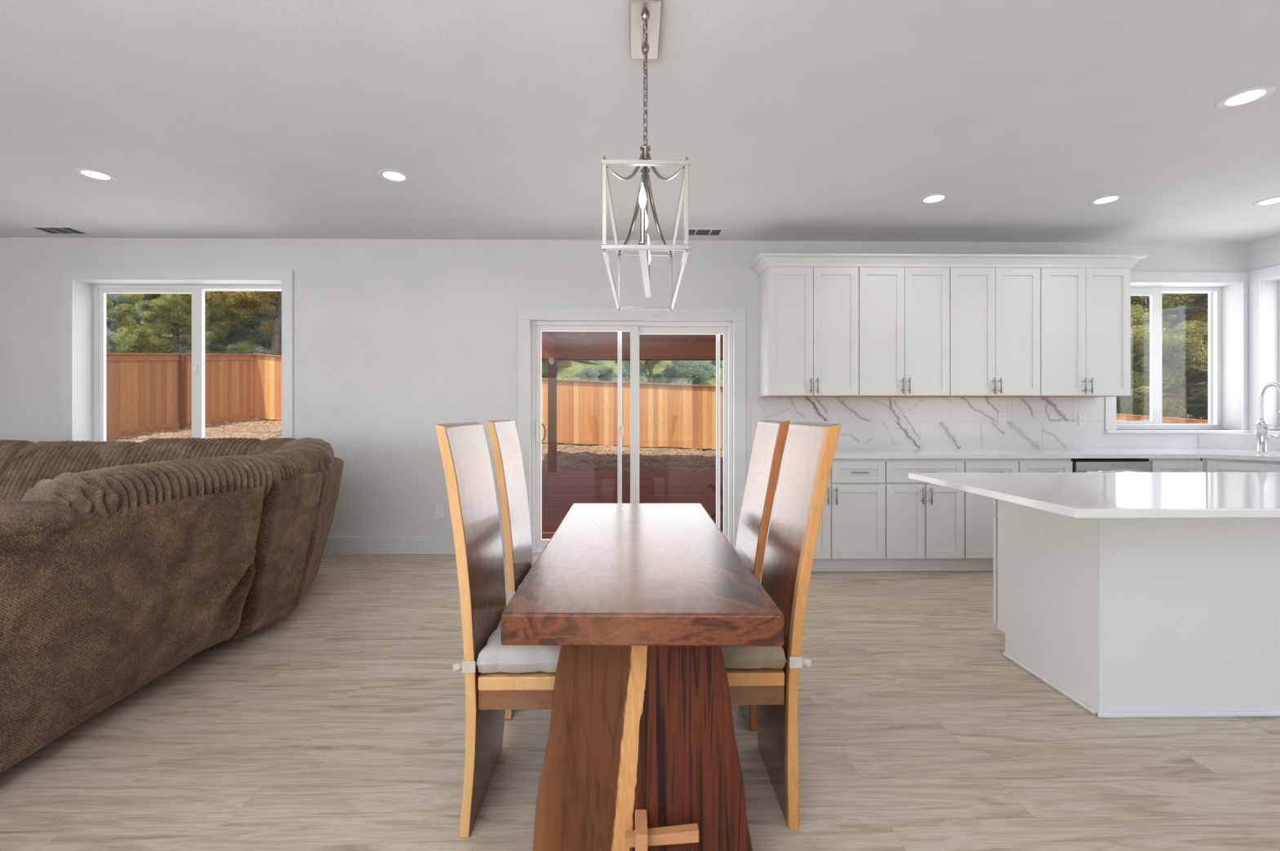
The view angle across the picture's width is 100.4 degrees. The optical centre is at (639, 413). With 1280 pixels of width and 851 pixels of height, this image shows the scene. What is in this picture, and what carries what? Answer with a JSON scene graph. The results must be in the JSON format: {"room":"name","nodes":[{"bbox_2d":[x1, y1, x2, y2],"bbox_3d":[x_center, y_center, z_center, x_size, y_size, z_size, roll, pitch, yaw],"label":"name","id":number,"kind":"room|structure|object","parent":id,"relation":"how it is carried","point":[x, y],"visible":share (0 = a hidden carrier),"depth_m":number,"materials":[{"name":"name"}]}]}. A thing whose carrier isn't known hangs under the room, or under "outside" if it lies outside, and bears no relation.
{"room":"dining room","nodes":[
{"label":"dining room","id":0,"kind":"room"},
{"bbox_2d":[0,237,1248,547],"bbox_3d":[-0.728,-0.142,4.778,12.291,2.743,0.229,0,0,-1],"label":"wall","id":1,"kind":"structure","parent":0,"point":[394,340],"depth_m":4.65,"materials":[{"name":"paint"}]},
{"bbox_2d":[61,269,293,441],"bbox_3d":[-3.995,-0.391,4.610,1.968,1.697,0.018,0,0,-1],"label":"trim","id":2,"kind":"structure","parent":1,"relation":"attached to","point":[68,276],"depth_m":4.60,"materials":[{"name":"paint"}]},
{"bbox_2d":[93,284,281,441],"bbox_3d":[-3.998,-0.391,4.799,1.786,1.514,0.107,0,0,-1],"label":"window","id":3,"kind":"structure","parent":1,"relation":"in","point":[100,291],"depth_m":4.78,"materials":[{"name":"plastic"}]},
{"bbox_2d":[322,536,505,555],"bbox_3d":[-3.886,1.154,4.612,5.667,0.152,0.015,0,0,-1],"label":"baseboard","id":4,"kind":"structure","parent":1,"relation":"attached to","point":[434,544],"depth_m":4.63,"materials":[{"name":"paint"}]},
{"bbox_2d":[435,505,444,518],"bbox_3d":[-1.746,0.862,4.645,0.071,0.117,0.010,0,0,-1],"label":"wall outlet","id":5,"kind":"object","parent":1,"relation":"attached to","point":[439,508],"visible":1,"depth_m":4.64,"materials":[{"name":"plastic"}]},
{"bbox_2d":[531,320,732,553],"bbox_3d":[-0.070,0.207,4.785,1.784,2.045,0.213,0,0,-1],"label":"door","id":6,"kind":"structure","parent":1,"relation":"in","point":[636,328],"depth_m":4.74,"materials":[{"name":"plastic"}]},
{"bbox_2d":[518,307,745,550],"bbox_3d":[-0.068,0.157,4.664,1.988,2.146,0.018,0,0,-1],"label":"trim","id":7,"kind":"structure","parent":1,"relation":"attached to","point":[525,314],"depth_m":4.66,"materials":[{"name":"paint"}]},
{"bbox_2d":[758,266,858,397],"bbox_3d":[1.417,-0.667,4.512,0.752,1.055,0.362,0,0,-1],"label":"upper cabinet","id":8,"kind":"object","parent":1,"relation":"attached to","point":[808,317],"visible":1,"depth_m":4.37,"materials":[{"name":"paint"}]},
{"bbox_2d":[844,267,949,397],"bbox_3d":[2.170,-0.667,4.522,0.752,1.055,0.362,0,0,-1],"label":"upper cabinet","id":9,"kind":"object","parent":1,"relation":"attached to","point":[904,313],"visible":1,"depth_m":4.38,"materials":[{"name":"paint"}]},
{"bbox_2d":[751,396,1104,448],"bbox_3d":[2.545,0.087,4.704,3.132,0.457,0.010,0,0,-1],"label":"tile backsplash","id":10,"kind":"structure","parent":1,"relation":"attached to","point":[866,423],"depth_m":4.70,"materials":[{"name":"stone"}]},
{"bbox_2d":[998,412,1006,426],"bbox_3d":[3.196,0.054,4.704,0.071,0.117,0.010,0,0,-1],"label":"wall outlet","id":11,"kind":"object","parent":10,"relation":"attached to","point":[1002,415],"visible":1,"depth_m":4.70,"materials":[{"name":"plastic"}]},
{"bbox_2d":[1078,412,1086,425],"bbox_3d":[3.915,0.049,4.713,0.071,0.117,0.010,0,0,-1],"label":"wall outlet","id":12,"kind":"object","parent":10,"relation":"attached to","point":[1082,415],"visible":1,"depth_m":4.71,"materials":[{"name":"plastic"}]},
{"bbox_2d":[749,253,1149,276],"bbox_3d":[2.547,-1.238,4.501,3.165,0.088,0.396,0,0,-1],"label":"crown molding","id":13,"kind":"structure","parent":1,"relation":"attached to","point":[762,261],"depth_m":4.35,"materials":[{"name":"paint"}]},
{"bbox_2d":[931,267,1039,397],"bbox_3d":[2.923,-0.667,4.533,0.752,1.055,0.362,0,0,-1],"label":"upper cabinet","id":14,"kind":"object","parent":1,"relation":"attached to","point":[994,313],"visible":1,"depth_m":4.39,"materials":[{"name":"paint"}]},
{"bbox_2d":[1017,268,1130,397],"bbox_3d":[3.676,-0.667,4.543,0.752,1.055,0.362,0,0,-1],"label":"upper cabinet","id":15,"kind":"object","parent":1,"relation":"attached to","point":[1085,313],"visible":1,"depth_m":4.40,"materials":[{"name":"paint"}]},
{"bbox_2d":[1116,287,1221,429],"bbox_3d":[4.782,-0.502,4.936,1.140,1.306,0.076,0,0,-1],"label":"window","id":16,"kind":"structure","parent":1,"relation":"in","point":[1155,294],"depth_m":4.91,"materials":[{"name":"plastic"}]},
{"bbox_2d":[1104,271,1248,430],"bbox_3d":[4.768,-0.551,4.731,1.300,1.402,0.018,0,0,-1],"label":"trim","id":17,"kind":"structure","parent":1,"relation":"attached to","point":[1110,402],"depth_m":4.72,"materials":[{"name":"paint"}]},
{"bbox_2d":[1104,429,1248,433],"bbox_3d":[4.764,0.164,4.796,1.308,0.028,0.193,0,0,-1],"label":"trim","id":18,"kind":"structure","parent":1,"relation":"attached to","point":[1117,431],"depth_m":4.70,"materials":[{"name":"paint"}]},
{"bbox_2d":[1241,283,1248,430],"bbox_3d":[5.378,-0.502,4.740,0.046,1.306,0.018,0,0,-1],"label":"trim","id":19,"kind":"structure","parent":1,"relation":"attached to","point":[1244,286],"depth_m":4.73,"materials":[{"name":"paint"}]},
{"bbox_2d":[0,0,1279,243],"bbox_3d":[-0.553,-1.589,0.437,12.520,0.152,8.915,0,0,-1],"label":"ceiling","id":20,"kind":"structure","parent":0,"point":[793,120],"depth_m":2.73,"materials":[{"name":"paint"}]},
{"bbox_2d":[25,226,93,235],"bbox_3d":[-4.796,-1.510,4.408,0.345,0.007,0.196,0,0,-1],"label":"ceiling vent","id":21,"kind":"object","parent":20,"relation":"in","point":[53,230],"visible":1,"depth_m":4.40,"materials":[{"name":"metal"}]},
{"bbox_2d":[74,168,116,182],"bbox_3d":[-3.456,-1.511,3.386,0.193,0.005,0.193,0,0,-1],"label":"recessed light","id":22,"kind":"object","parent":20,"relation":"in","point":[92,174],"visible":1,"depth_m":3.38,"materials":[{"name":"paint"}]},
{"bbox_2d":[377,168,410,182],"bbox_3d":[-1.569,-1.511,3.402,0.193,0.005,0.193,0,0,-1],"label":"recessed light","id":23,"kind":"object","parent":20,"relation":"in","point":[389,175],"visible":1,"depth_m":3.40,"materials":[{"name":"paint"}]},
{"bbox_2d":[601,0,689,311],"bbox_3d":[0.021,-1.000,2.077,0.291,1.027,0.952,0,0,-1],"label":"lantern chandelier","id":24,"kind":"object","parent":20,"relation":"hanging from","point":[645,15],"visible":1,"depth_m":1.98,"materials":[{"name":"silver metal"}]},
{"bbox_2d":[680,227,724,236],"bbox_3d":[0.524,-1.510,4.455,0.343,0.007,0.188,0,0,-1],"label":"ceiling vent","id":25,"kind":"object","parent":20,"relation":"in","point":[693,232],"visible":0.88,"depth_m":4.45,"materials":[{"name":"metal"}]},
{"bbox_2d":[918,193,949,204],"bbox_3d":[2.074,-1.511,3.763,0.193,0.005,0.193,0,0,-1],"label":"recessed light","id":26,"kind":"object","parent":20,"relation":"in","point":[934,198],"visible":1,"depth_m":3.76,"materials":[{"name":"paint"}]},
{"bbox_2d":[1088,194,1124,205],"bbox_3d":[3.308,-1.511,3.783,0.193,0.005,0.193,0,0,-1],"label":"recessed light","id":27,"kind":"object","parent":20,"relation":"in","point":[1107,199],"visible":1,"depth_m":3.77,"materials":[{"name":"paint"}]},
{"bbox_2d":[1215,84,1276,109],"bbox_3d":[2.901,-1.511,2.555,0.193,0.005,0.193,0,0,-1],"label":"recessed light","id":28,"kind":"object","parent":20,"relation":"in","point":[1252,95],"visible":1,"depth_m":2.55,"materials":[{"name":"paint"}]},
{"bbox_2d":[1252,195,1279,206],"bbox_3d":[4.514,-1.511,3.802,0.193,0.005,0.193,0,0,-1],"label":"recessed light","id":29,"kind":"object","parent":20,"relation":"in","point":[1276,200],"visible":1,"depth_m":3.81,"materials":[{"name":"paint"}]},
{"bbox_2d":[0,553,1279,850],"bbox_3d":[-0.553,1.281,0.424,12.520,0.102,8.890,0,0,-1],"label":"floor","id":30,"kind":"structure","parent":0,"point":[337,723],"depth_m":1.93,"materials":[{"name":"wood"}]},
{"bbox_2d":[0,437,343,773],"bbox_3d":[-3.975,0.700,2.155,4.380,1.059,4.220,0,0,-1],"label":"sectional sofa","id":31,"kind":"object","parent":30,"relation":"on","point":[123,562],"visible":1,"depth_m":2.13,"materials":[{"name":"brown fabric"}]},
{"bbox_2d":[0,440,35,480],"bbox_3d":[-4.764,0.469,3.700,0.838,0.557,0.444,0,0,-1],"label":"cushion","id":32,"kind":"object","parent":31,"relation":"on","point":[9,449],"depth_m":3.70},
{"bbox_2d":[0,440,140,500],"bbox_3d":[-3.945,0.469,3.711,0.764,0.541,0.444,0,0,-1],"label":"cushion","id":33,"kind":"object","parent":31,"relation":"on","point":[28,464],"depth_m":3.65,"materials":[{"name":"fabric"}]},
{"bbox_2d":[124,437,262,465],"bbox_3d":[-3.128,0.469,3.722,0.838,0.587,0.444,0,0,-1],"label":"cushion","id":34,"kind":"object","parent":31,"relation":"on","point":[151,450],"depth_m":3.71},
{"bbox_2d":[247,437,295,455],"bbox_3d":[-2.555,0.469,3.656,0.355,0.592,0.445,0,0,24],"label":"cushion","id":35,"kind":"object","parent":31,"relation":"on","point":[255,446],"depth_m":3.68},
{"bbox_2d":[435,422,555,838],"bbox_3d":[-0.347,0.631,1.742,0.494,1.198,0.400,0,0,-1],"label":"dining chair","id":36,"kind":"object","parent":30,"relation":"on","point":[464,449],"visible":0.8,"depth_m":1.58,"materials":[{"name":"brown wood"}]},
{"bbox_2d":[452,620,561,673],"bbox_3d":[-0.329,0.730,1.740,0.431,0.081,0.414,0,0,-1],"label":"seat cushion","id":37,"kind":"object","parent":36,"relation":"on","point":[495,657],"visible":0.2,"depth_m":1.55,"materials":[{"name":"grey fabric"}]},
{"bbox_2d":[487,419,533,719],"bbox_3d":[-0.369,0.631,2.333,0.494,1.198,0.387,0,0,-1],"label":"dining chair","id":38,"kind":"object","parent":30,"relation":"on","point":[507,454],"visible":0.45,"depth_m":2.22,"materials":[{"name":"brown wood"}]},
{"bbox_2d":[505,560,536,600],"bbox_3d":[-0.351,0.730,2.330,0.431,0.081,0.402,0,0,-1],"label":"seat cushion","id":39,"kind":"object","parent":38,"relation":"on","point":[509,595],"visible":0.04,"depth_m":2.13,"materials":[{"name":"grey fabric"}]},
{"bbox_2d":[501,503,783,850],"bbox_3d":[-0.005,0.849,2.000,0.663,0.762,1.536,0,0,-1],"label":"dining table","id":40,"kind":"object","parent":30,"relation":"on","point":[641,602],"visible":1,"depth_m":1.37,"materials":[{"name":"brown wood"}]},
{"bbox_2d":[735,420,790,731],"bbox_3d":[0.308,0.631,2.243,0.540,1.198,0.377,0,0,-1],"label":"dining chair","id":41,"kind":"object","parent":30,"relation":"on","point":[771,436],"visible":0.4,"depth_m":2.13,"materials":[{"name":"brown wood"}]},
{"bbox_2d":[725,422,840,830],"bbox_3d":[0.322,0.631,1.767,0.540,1.198,0.400,0,0,-1],"label":"dining chair","id":42,"kind":"object","parent":30,"relation":"on","point":[810,447],"visible":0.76,"depth_m":1.61,"materials":[{"name":"brown wood"}]},
{"bbox_2d":[720,646,811,669],"bbox_3d":[0.283,0.730,1.763,0.438,0.081,0.414,0,0,-1],"label":"seat cushion","id":43,"kind":"object","parent":42,"relation":"on","point":[734,657],"visible":0.16,"depth_m":1.58,"materials":[{"name":"beige fabric"}]},
{"bbox_2d":[763,458,884,568],"bbox_3d":[1.456,0.789,4.363,0.837,0.882,0.660,0,0,-1],"label":"base cabinet","id":44,"kind":"object","parent":30,"relation":"on","point":[851,533],"visible":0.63,"depth_m":4.07,"materials":[{"name":"paint"}]},
{"bbox_2d":[782,448,1279,461],"bbox_3d":[3.227,0.331,3.651,4.407,0.032,2.131,0,0,-1],"label":"countertop","id":45,"kind":"structure","parent":44,"relation":"on","point":[1246,455],"depth_m":4.08,"materials":[{"name":"white stone"}]},
{"bbox_2d":[1255,382,1279,452],"bbox_3d":[5.022,0.034,4.193,0.145,0.563,0.255,0,0,12],"label":"faucet","id":46,"kind":"object","parent":45,"relation":"on","point":[1262,438],"visible":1,"depth_m":4.27,"materials":[{"name":"silver metal"}]},
{"bbox_2d":[811,568,993,572],"bbox_3d":[2.183,1.218,4.138,2.286,0.023,0.018,0,0,-1],"label":"trim","id":47,"kind":"structure","parent":30,"relation":"on","point":[908,569],"depth_m":4.13,"materials":[{"name":"paint"}]},
{"bbox_2d":[881,458,964,568],"bbox_3d":[2.180,0.789,4.373,0.609,0.882,0.660,0,0,-1],"label":"base cabinet","id":48,"kind":"object","parent":30,"relation":"on","point":[924,522],"visible":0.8,"depth_m":4.08,"materials":[{"name":"paint"}]},
{"bbox_2d":[959,458,1072,568],"bbox_3d":[2.904,0.789,4.383,0.837,0.882,0.660,0,0,-1],"label":"base cabinet","id":49,"kind":"object","parent":30,"relation":"on","point":[979,515],"visible":0.36,"depth_m":4.09,"materials":[{"name":"paint"}]},
{"bbox_2d":[908,472,1279,718],"bbox_3d":[2.931,0.773,2.305,3.015,0.914,1.069,0,0,-1],"label":"kitchen island","id":50,"kind":"object","parent":30,"relation":"on","point":[1127,595],"visible":1,"depth_m":2.17,"materials":[{"name":"paint"}]},
{"bbox_2d":[1071,458,1152,472],"bbox_3d":[3.628,0.756,4.376,0.599,0.795,0.693,0,0,-1],"label":"dishwasher","id":51,"kind":"object","parent":30,"relation":"on","point":[1079,465],"visible":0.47,"depth_m":4.08,"materials":[{"name":"silver metal"}]},
{"bbox_2d":[1144,458,1203,472],"bbox_3d":[4.135,0.789,4.400,0.405,0.882,0.660,0,0,-1],"label":"base cabinet","id":52,"kind":"object","parent":30,"relation":"on","point":[1158,465],"visible":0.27,"depth_m":4.10,"materials":[{"name":"paint"}]},
{"bbox_2d":[1202,458,1279,472],"bbox_3d":[4.887,0.789,4.212,1.072,0.881,1.055,0,0,-1],"label":"base cabinet","id":53,"kind":"object","parent":30,"relation":"on","point":[1210,465],"visible":0.1,"depth_m":3.98,"materials":[{"name":"paint"}]},
{"bbox_2d":[1198,433,1279,451],"bbox_3d":[5.194,0.247,4.519,0.450,0.137,0.450,0,0,-1],"label":"ledge","id":54,"kind":"object","parent":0,"point":[1206,441],"visible":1,"depth_m":4.60,"materials":[{"name":"paint"}]},
{"bbox_2d":[1248,234,1279,431],"bbox_3d":[5.590,-0.142,0.599,0.229,2.743,8.763,0,0,-1],"label":"wall","id":55,"kind":"structure","parent":0,"point":[1264,253],"depth_m":4.65,"materials":[{"name":"paint"}]},
{"bbox_2d":[1248,265,1279,430],"bbox_3d":[5.420,-0.551,3.978,0.018,1.402,1.506,0,0,-1],"label":"trim","id":56,"kind":"structure","parent":55,"relation":"attached to","point":[1255,277],"depth_m":4.68,"materials":[{"name":"paint"}]},
{"bbox_2d":[1248,430,1279,434],"bbox_3d":[5.485,0.164,3.968,0.193,0.028,1.483,0,0,-1],"label":"trim","id":57,"kind":"structure","parent":55,"relation":"attached to","point":[1269,432],"depth_m":4.56,"materials":[{"name":"paint"}]},
{"bbox_2d":[1279,280,1279,430],"bbox_3d":[5.625,-0.502,3.993,0.076,1.306,1.326,0,0,-1],"label":"window","id":58,"kind":"structure","parent":55,"relation":"in","point":[1279,281],"depth_m":4.65,"materials":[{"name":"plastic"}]},
{"label":"outside","id":59,"kind":"structure","parent":0,"visible":0},
{"bbox_2d":[542,471,723,539],"bbox_3d":[2.139,1.392,8.796,8.687,0.030,7.675,0,0,-1],"label":"deck","id":60,"kind":"structure","parent":59,"point":[561,491],"depth_m":9.62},
{"bbox_2d":[547,357,556,471],"bbox_3d":[-2.059,0.046,12.520,0.183,2.672,0.193,0,0,-1],"label":"patio post","id":61,"kind":"object","parent":60,"relation":"on","point":[552,362],"visible":1,"depth_m":12.43,"materials":[{"name":"brown metal"}]},
{"bbox_2d":[707,483,723,528],"bbox_3d":[1.274,0.880,6.673,0.766,1.027,0.716,0,0,-1],"label":"patio chair","id":62,"kind":"object","parent":60,"relation":"on","point":[710,486],"visible":0.09,"depth_m":6.97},
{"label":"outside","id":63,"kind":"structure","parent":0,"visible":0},
{"bbox_2d":[106,298,1208,419],"bbox_3d":[9.108,-17.735,53.827,151.790,48.804,74.879,0,0,-1],"label":"hillside","id":64,"kind":"structure","parent":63,"point":[576,366],"depth_m":25.98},
{"bbox_2d":[106,311,122,333],"bbox_3d":[-18.460,-3.130,18.343,1.165,0.934,1.317,0,0,-39],"label":"sagebrush","id":65,"kind":"object","parent":64,"relation":"on","point":[109,325],"visible":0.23,"depth_m":18.36,"materials":[{"name":"green plant"}]},
{"bbox_2d":[106,329,129,352],"bbox_3d":[-16.372,-2.035,16.436,1.397,1.009,1.594,0,0,35],"label":"sagebrush","id":66,"kind":"object","parent":64,"relation":"on","point":[110,343],"visible":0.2,"depth_m":16.27,"materials":[{"name":"green plant"}]},
{"bbox_2d":[106,293,142,307],"bbox_3d":[-20.495,-4.416,20.948,1.454,0.936,1.287,0,0,-40],"label":"sagebrush","id":67,"kind":"object","parent":64,"relation":"on","point":[117,299],"visible":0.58,"depth_m":20.85,"materials":[{"name":"green plant"}]},
{"bbox_2d":[120,308,146,325],"bbox_3d":[-18.762,-3.513,19.646,1.290,0.814,1.142,0,0,-30],"label":"sagebrush","id":68,"kind":"object","parent":64,"relation":"on","point":[137,319],"visible":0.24,"depth_m":19.61,"materials":[{"name":"green plant"}]},
{"bbox_2d":[122,336,191,353],"bbox_3d":[-15.020,-1.760,16.510,1.726,1.314,1.528,0,0,37],"label":"sagebrush","id":69,"kind":"object","parent":64,"relation":"on","point":[182,350],"visible":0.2,"depth_m":16.47,"materials":[{"name":"green plant"}]},
{"bbox_2d":[106,291,257,354],"bbox_3d":[-14.741,-3.158,16.797,3.291,4.396,3.819,0,0,32],"label":"juniper tree","id":70,"kind":"object","parent":64,"relation":"on","point":[159,308],"visible":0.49,"depth_m":16.02,"materials":[{"name":"green plant"}]},
{"bbox_2d":[178,333,191,348],"bbox_3d":[-16.355,-2.551,19.397,1.024,0.682,0.897,0,0,29],"label":"sagebrush","id":71,"kind":"object","parent":64,"relation":"on","point":[181,337],"visible":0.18,"depth_m":19.08,"materials":[{"name":"green plant"}]},
{"bbox_2d":[160,291,262,336],"bbox_3d":[-16.527,-5.507,20.187,4.820,6.381,4.876,0,0,3],"label":"juniper tree","id":72,"kind":"object","parent":64,"relation":"on","point":[188,297],"visible":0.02,"depth_m":20.14,"materials":[{"name":"green plant"}]},
{"bbox_2d":[180,300,274,326],"bbox_3d":[-16.704,-7.253,24.199,6.096,7.976,6.024,0,0,18],"label":"juniper tree","id":73,"kind":"object","parent":64,"relation":"on","point":[246,318],"visible":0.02,"depth_m":23.49,"materials":[{"name":"green plant"}]},
{"bbox_2d":[221,322,250,340],"bbox_3d":[-16.679,-3.253,21.769,1.320,0.907,0.910,0,0,-2],"label":"sagebrush","id":74,"kind":"object","parent":64,"relation":"on","point":[237,329],"visible":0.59,"depth_m":21.69,"materials":[{"name":"green plant"}]},
{"bbox_2d":[204,291,281,355],"bbox_3d":[-11.934,-4.199,17.224,5.376,7.803,6.327,0,0,6],"label":"juniper tree","id":75,"kind":"object","parent":64,"relation":"on","point":[248,302],"visible":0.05,"depth_m":16.61,"materials":[{"name":"green plant"}]},
{"bbox_2d":[220,342,267,354],"bbox_3d":[-14.730,-2.204,19.872,1.015,0.833,1.472,0,0,42],"label":"sagebrush","id":76,"kind":"object","parent":64,"relation":"on","point":[229,346],"visible":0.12,"depth_m":19.61,"materials":[{"name":"green plant"}]},
{"bbox_2d":[244,347,271,355],"bbox_3d":[-13.605,-1.818,19.186,1.345,1.134,1.950,0,0,27],"label":"sagebrush","id":77,"kind":"object","parent":64,"relation":"on","point":[258,350],"visible":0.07,"depth_m":19.06,"materials":[{"name":"green plant"}]},
{"bbox_2d":[249,315,274,329],"bbox_3d":[-16.066,-3.673,23.308,1.171,1.109,1.698,0,0,17],"label":"sagebrush","id":78,"kind":"object","parent":64,"relation":"on","point":[254,325],"visible":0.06,"depth_m":22.74,"materials":[{"name":"green plant"}]},
{"bbox_2d":[253,326,271,346],"bbox_3d":[-15.402,-3.095,22.266,1.220,0.916,1.393,0,0,-38],"label":"sagebrush","id":79,"kind":"object","parent":64,"relation":"on","point":[266,339],"visible":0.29,"depth_m":21.99,"materials":[{"name":"green plant"}]},
{"bbox_2d":[542,360,572,380],"bbox_3d":[-4.298,-2.905,20.822,3.856,5.105,3.901,0,0,43],"label":"juniper tree","id":80,"kind":"object","parent":64,"relation":"on","point":[564,364],"visible":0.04,"depth_m":20.90,"materials":[{"name":"green plant"}]},
{"bbox_2d":[560,375,588,380],"bbox_3d":[-2.381,-0.839,20.762,1.780,1.236,1.228,0,0,36],"label":"sagebrush","id":81,"kind":"object","parent":64,"relation":"on","point":[576,378],"visible":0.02,"depth_m":20.60,"materials":[{"name":"green plant"}]},
{"bbox_2d":[573,365,599,382],"bbox_3d":[-2.317,-1.504,23.095,1.146,1.061,1.661,0,0,-4],"label":"sagebrush","id":82,"kind":"object","parent":64,"relation":"on","point":[590,373],"visible":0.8,"depth_m":22.64,"materials":[{"name":"green plant"}]},
{"bbox_2d":[595,364,615,380],"bbox_3d":[-1.687,-1.860,25.321,1.124,0.872,1.630,0,0,-1],"label":"sagebrush","id":83,"kind":"object","parent":64,"relation":"on","point":[604,372],"visible":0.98,"depth_m":24.93,"materials":[{"name":"green plant"}]},
{"bbox_2d":[611,366,647,384],"bbox_3d":[-0.428,-1.217,21.570,1.450,1.320,1.639,0,0,-2],"label":"sagebrush","id":84,"kind":"object","parent":64,"relation":"on","point":[625,375],"visible":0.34,"depth_m":21.37,"materials":[{"name":"green plant"}]},
{"bbox_2d":[622,363,648,382],"bbox_3d":[-0.229,-1.813,24.455,1.483,1.194,1.312,0,0,-38],"label":"sagebrush","id":85,"kind":"object","parent":64,"relation":"on","point":[642,368],"visible":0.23,"depth_m":24.35,"materials":[{"name":"green plant"}]},
{"bbox_2d":[622,360,659,382],"bbox_3d":[0.540,-2.916,22.279,3.923,4.838,3.333,0,0,5],"label":"juniper tree","id":86,"kind":"object","parent":64,"relation":"on","point":[648,365],"visible":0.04,"depth_m":22.26,"materials":[{"name":"green plant"}]},
{"bbox_2d":[644,372,666,383],"bbox_3d":[0.678,-1.364,23.254,0.988,0.806,0.865,0,0,10],"label":"sagebrush","id":87,"kind":"object","parent":64,"relation":"on","point":[656,376],"visible":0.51,"depth_m":23.09,"materials":[{"name":"green plant"}]},
{"bbox_2d":[661,363,693,383],"bbox_3d":[1.706,-1.717,24.539,1.594,1.159,1.801,0,0,29],"label":"sagebrush","id":88,"kind":"object","parent":64,"relation":"on","point":[670,373],"visible":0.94,"depth_m":24.37,"materials":[{"name":"green plant"}]},
{"bbox_2d":[670,360,688,372],"bbox_3d":[2.091,-2.400,27.186,1.127,0.932,1.286,0,0,-3],"label":"sagebrush","id":89,"kind":"object","parent":64,"relation":"on","point":[676,363],"visible":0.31,"depth_m":26.95,"materials":[{"name":"green plant"}]},
{"bbox_2d":[669,378,693,386],"bbox_3d":[1.426,-0.774,20.800,1.272,1.112,1.845,0,0,-15],"label":"sagebrush","id":90,"kind":"object","parent":64,"relation":"on","point":[679,382],"visible":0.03,"depth_m":20.40,"materials":[{"name":"green plant"}]},
{"bbox_2d":[678,360,712,383],"bbox_3d":[2.638,-1.900,25.299,1.564,1.375,1.786,0,0,10],"label":"sagebrush","id":91,"kind":"object","parent":64,"relation":"on","point":[703,366],"visible":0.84,"depth_m":24.98,"materials":[{"name":"green plant"}]},
{"bbox_2d":[694,361,715,378],"bbox_3d":[3.106,-2.075,26.795,1.337,1.157,1.938,0,0,43],"label":"sagebrush","id":92,"kind":"object","parent":64,"relation":"on","point":[713,366],"visible":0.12,"depth_m":26.89,"materials":[{"name":"green plant"}]},
{"bbox_2d":[708,360,723,366],"bbox_3d":[4.128,-2.722,29.116,0.808,0.630,0.922,0,0,-43],"label":"sagebrush","id":93,"kind":"object","parent":64,"relation":"on","point":[713,362],"visible":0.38,"depth_m":29.04,"materials":[{"name":"green plant"}]},
{"bbox_2d":[1116,320,1170,413],"bbox_3d":[14.333,-2.646,19.374,5.838,7.800,6.775,0,0,-20],"label":"juniper tree","id":94,"kind":"object","parent":64,"relation":"on","point":[1136,349],"visible":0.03,"depth_m":17.43,"materials":[{"name":"green plant"}]},
{"bbox_2d":[1116,293,1208,420],"bbox_3d":[18.567,-2.217,18.660,7.083,8.155,6.104,0,0,16],"label":"juniper tree","id":95,"kind":"object","parent":64,"relation":"on","point":[1179,342],"visible":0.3,"depth_m":17.44,"materials":[{"name":"green plant"}]},
{"bbox_2d":[1130,293,1206,403],"bbox_3d":[21.984,-5.535,22.198,11.087,12.764,9.554,0,0,-33],"label":"juniper tree","id":96,"kind":"object","parent":64,"relation":"on","point":[1173,389],"visible":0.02,"depth_m":21.02,"materials":[{"name":"green plant"}]},
{"bbox_2d":[1163,305,1208,420],"bbox_3d":[21.649,-2.116,17.946,6.506,8.615,6.583,0,0,20],"label":"juniper tree","id":97,"kind":"object","parent":64,"relation":"on","point":[1196,412],"visible":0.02,"depth_m":19.51,"materials":[{"name":"green plant"}]},
{"bbox_2d":[1170,302,1208,317],"bbox_3d":[30.259,-8.764,30.165,11.677,15.600,13.550,0,0,-42],"label":"juniper tree","id":98,"kind":"object","parent":64,"relation":"on","point":[1191,306],"visible":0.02,"depth_m":27.76,"materials":[{"name":"green plant"}]},
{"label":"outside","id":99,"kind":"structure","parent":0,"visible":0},
{"bbox_2d":[106,418,723,472],"bbox_3d":[5.390,0.832,10.642,39.522,3.662,11.278,0,0,-1],"label":"yard","id":100,"kind":"structure","parent":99,"point":[166,434],"depth_m":13.81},
{"bbox_2d":[106,352,255,440],"bbox_3d":[-10.815,-0.225,10.074,0.190,2.892,10.033,0,0,-1],"label":"fence","id":101,"kind":"object","parent":100,"relation":"on","point":[150,393],"visible":0.59,"depth_m":12.29,"materials":[{"name":"wood"}]},
{"bbox_2d":[108,419,723,471],"bbox_3d":[-3.580,0.877,11.348,14.556,1.406,7.657,0,0,-1],"label":"gravel stones","id":102,"kind":"object","parent":100,"relation":"on","point":[236,422],"visible":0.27,"depth_m":13.85},
{"bbox_2d":[253,353,579,444],"bbox_3d":[-6.324,-0.312,15.183,9.177,2.746,0.170,0,0,-1],"label":"fence","id":103,"kind":"object","parent":100,"relation":"on","point":[268,368],"visible":0.19,"depth_m":15.16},
{"bbox_2d":[578,380,723,451],"bbox_3d":[3.216,0.303,15.315,9.906,2.483,0.170,0,0,-1],"label":"fence","id":104,"kind":"object","parent":100,"relation":"on","point":[671,415],"visible":0.38,"depth_m":15.25,"materials":[{"name":"wood"}]},
{"bbox_2d":[1116,413,1208,423],"bbox_3d":[14.137,1.016,15.467,11.938,2.786,0.170,0,0,-1],"label":"fence","id":105,"kind":"object","parent":100,"relation":"on","point":[1120,417],"visible":0.09,"depth_m":15.44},
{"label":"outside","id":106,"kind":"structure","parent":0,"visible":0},
{"bbox_2d":[542,331,723,360],"bbox_3d":[2.031,-1.511,9.198,9.906,0.513,8.484,0,0,-1],"label":"roof","id":107,"kind":"structure","parent":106,"point":[561,345],"depth_m":12.48,"materials":[{"name":"brown wood"}]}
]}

